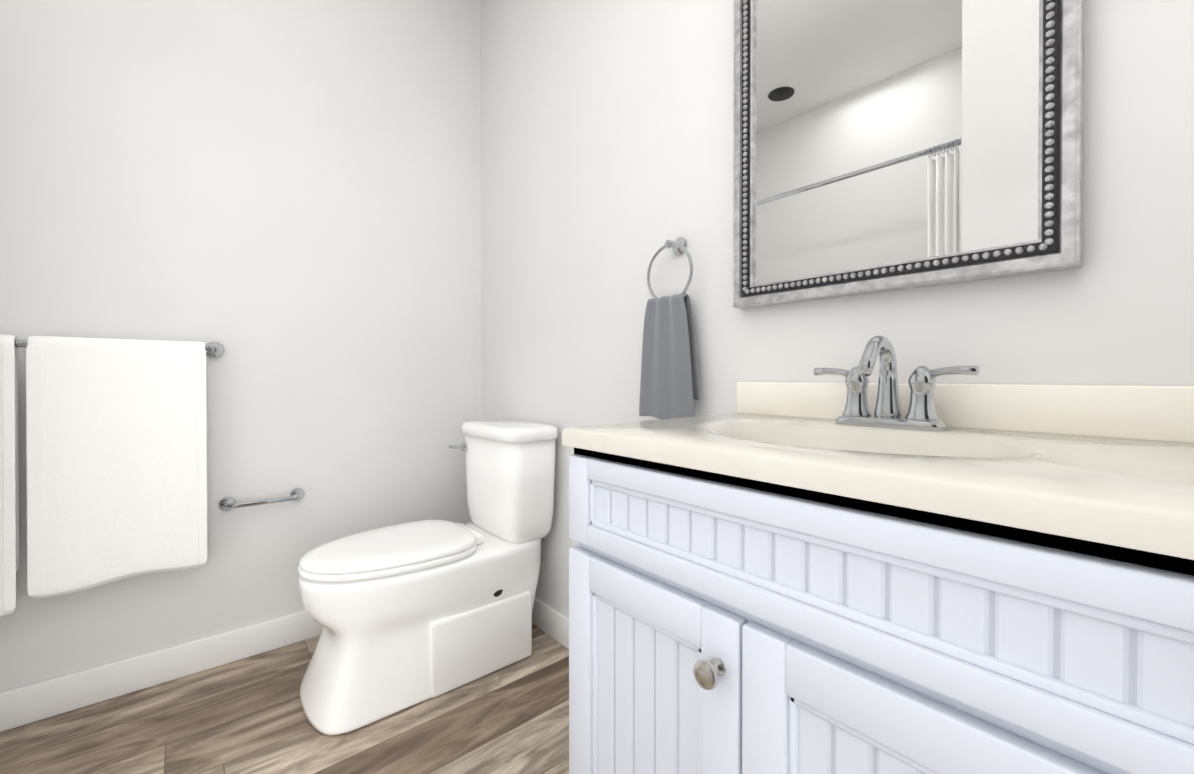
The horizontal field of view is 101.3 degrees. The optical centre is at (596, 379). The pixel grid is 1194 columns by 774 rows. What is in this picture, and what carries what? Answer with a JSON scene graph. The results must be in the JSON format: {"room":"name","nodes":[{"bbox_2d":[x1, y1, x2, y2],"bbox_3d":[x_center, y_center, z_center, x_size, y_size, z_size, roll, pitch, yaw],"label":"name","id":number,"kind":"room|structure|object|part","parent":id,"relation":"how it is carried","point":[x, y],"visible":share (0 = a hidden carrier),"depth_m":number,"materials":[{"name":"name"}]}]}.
{"room":"bathroom","nodes":[
{"label":"bathroom","id":0,"kind":"room"},
{"bbox_2d":[0,0,480,691],"bbox_3d":[-1.439,-0.412,1.530,2.300,2.720,0.100,0,1,-40],"label":"wall","id":1,"kind":"structure","parent":0,"point":[280,200],"depth_m":1.69,"materials":[{"name":"paint"}]},
{"bbox_2d":[0,335,224,616],"bbox_3d":[-1.526,0.244,1.325,0.834,0.734,0.108,0,1,-40],"label":"towel rail","id":2,"kind":"object","parent":1,"relation":"attached to","point":[116,444],"visible":1,"depth_m":1.38,"materials":[{"name":"white fabric"}]},
{"bbox_2d":[0,335,19,616],"bbox_3d":[-1.669,0.248,1.178,0.360,0.732,0.058,0,1,-40],"label":"towel","id":3,"kind":"object","parent":2,"relation":"hanging from","point":[9,344],"depth_m":1.27,"materials":[{"name":"white fabric"}]},
{"bbox_3d":[-1.238,-0.098,1.586,0.054,0.054,0.075,0,1,-40],"label":"post","id":4,"kind":"part","parent":2,"relation":"part of","materials":[{"name":"silver metal"}]},
{"bbox_2d":[0,610,322,731],"bbox_3d":[-1.094,0.894,1.757,1.464,0.105,0.014,0,1,-40],"label":"baseboard","id":5,"kind":"structure","parent":1,"relation":"attached to","point":[31,703],"depth_m":1.50,"materials":[{"name":"white paint"}]},
{"bbox_2d":[218,488,304,510],"bbox_3d":[-1.143,0.415,1.682,0.250,0.048,0.058,0,1,-40],"label":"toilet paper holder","id":6,"kind":"object","parent":1,"relation":"attached to","point":[230,503],"visible":1,"depth_m":1.65,"materials":[{"name":"silver metal"}]},
{"bbox_2d":[0,624,568,773],"bbox_3d":[-0.482,0.986,0.484,2.400,0.060,2.950,0,1,-40],"label":"floor","id":7,"kind":"structure","parent":0,"point":[247,715],"depth_m":1.32,"materials":[{"name":"brown wood"}]},
{"bbox_2d":[298,419,557,734],"bbox_3d":[-0.550,0.554,1.648,0.785,0.786,0.432,0,1,-40],"label":"toilet","id":8,"kind":"object","parent":7,"relation":"on","point":[407,615],"visible":1,"depth_m":1.49,"materials":[{"name":"white ceramic"}]},
{"bbox_3d":[-0.656,0.547,1.557,0.507,0.019,0.376,0,1,-40],"label":"seat","id":9,"kind":"part","parent":8,"relation":"part of","materials":[{"name":"white plastic"}]},
{"bbox_3d":[-0.655,0.524,1.558,0.503,0.025,0.373,0,1,-40],"label":"lid","id":10,"kind":"part","parent":8,"relation":"part of","materials":[{"name":"white plastic"}]},
{"bbox_3d":[-0.545,0.259,1.885,0.026,0.020,0.073,0,1,-40],"label":"flush lever","id":11,"kind":"part","parent":8,"relation":"part of","materials":[{"name":"silver metal"}]},
{"bbox_3d":[-0.332,0.388,1.830,0.207,0.360,0.408,0,1,-40],"label":"tank","id":12,"kind":"part","parent":8,"relation":"part of","materials":[{"name":"white ceramic"}]},
{"bbox_2d":[562,335,1193,773],"bbox_3d":[0.385,0.439,0.715,0.566,1.029,0.779,0,1,-40],"label":"bathroom vanity","id":13,"kind":"object","parent":7,"relation":"on","point":[920,571],"visible":1,"depth_m":0.52,"materials":[{"name":"white paint"}]},
{"bbox_3d":[0.072,0.561,0.726,0.006,0.420,0.216,0,1,-40],"label":"door panel","id":14,"kind":"part","parent":13,"relation":"part of","materials":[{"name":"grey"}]},
{"bbox_3d":[0.067,0.318,0.720,0.020,0.056,0.228,0,1,-40],"label":"door rail","id":15,"kind":"part","parent":13,"relation":"part of","materials":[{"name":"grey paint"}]},
{"bbox_3d":[0.137,0.355,0.595,0.034,0.033,0.033,0,1,-40],"label":"knob","id":16,"kind":"part","parent":13,"relation":"part of","materials":[{"name":"silver metal"}]},
{"bbox_3d":[0.205,0.203,0.566,0.006,0.066,0.640,0,1,-40],"label":"drawer panel","id":17,"kind":"part","parent":13,"relation":"part of","materials":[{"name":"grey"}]},
{"bbox_3d":[0.315,0.563,0.438,0.006,0.420,0.286,0,1,-40],"label":"door panel","id":18,"kind":"part","parent":13,"relation":"part of","materials":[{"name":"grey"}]},
{"bbox_2d":[562,413,1193,559],"bbox_3d":[0.396,0.151,0.722,0.537,0.136,0.779,0,1,-40],"label":"countertop","id":19,"kind":"structure","parent":13,"relation":"on","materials":[{"name":"stone"}]},
{"bbox_2d":[814,335,978,430],"bbox_3d":[0.482,0.003,0.836,0.141,0.158,0.258,0,1,-40],"label":"faucet","id":20,"kind":"object","parent":19,"relation":"on","point":[921,415],"depth_m":0.84,"materials":[{"name":"silver metal"}]},
{"bbox_3d":[0.200,0.148,0.561,0.020,0.034,0.652,0,1,-40],"label":"drawer rail","id":21,"kind":"part","parent":13,"relation":"part of","materials":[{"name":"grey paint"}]},
{"bbox_3d":[0.200,0.258,0.562,0.020,0.034,0.652,0,1,-40],"label":"drawer rail","id":22,"kind":"part","parent":13,"relation":"part of","materials":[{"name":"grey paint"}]},
{"bbox_3d":[0.310,0.320,0.432,0.020,0.056,0.298,0,1,-40],"label":"door rail","id":23,"kind":"part","parent":13,"relation":"part of","materials":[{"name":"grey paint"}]},
{"bbox_2d":[737,382,1193,442],"bbox_3d":[0.594,0.045,0.888,0.020,0.077,0.779,0,1,-40],"label":"backsplash","id":24,"kind":"structure","parent":13,"relation":"on","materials":[{"name":"stone"}]},
{"bbox_2d":[481,0,1193,617],"bbox_3d":[0.379,-0.410,1.201,0.146,2.720,2.950,0,1,-40],"label":"wall","id":25,"kind":"structure","parent":0,"point":[607,148],"depth_m":1.01,"materials":[{"name":"paint"}]},
{"bbox_2d":[532,597,568,649],"bbox_3d":[-0.094,0.894,1.718,0.014,0.105,1.364,0,1,-40],"label":"baseboard","id":26,"kind":"structure","parent":25,"relation":"attached to","point":[550,621],"depth_m":1.79,"materials":[{"name":"white paint"}]},
{"bbox_2d":[639,237,699,418],"bbox_3d":[0.200,-0.141,1.317,0.070,0.497,0.190,0,1,-40],"label":"towel ring","id":27,"kind":"object","parent":25,"relation":"attached to","point":[669,384],"visible":1,"depth_m":1.29,"materials":[{"name":"silver metal"}]},
{"bbox_2d":[639,293,699,418],"bbox_3d":[0.193,-0.058,1.312,0.052,0.333,0.192,0,1,-40],"label":"towel","id":28,"kind":"object","parent":27,"relation":"hanging from","point":[669,381],"depth_m":1.29,"materials":[{"name":"grey fabric"}]},
{"bbox_3d":[0.526,-0.577,0.947,0.043,0.812,0.589,0,1,-40],"label":"mirror","id":29,"kind":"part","parent":25,"relation":"part of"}
]}

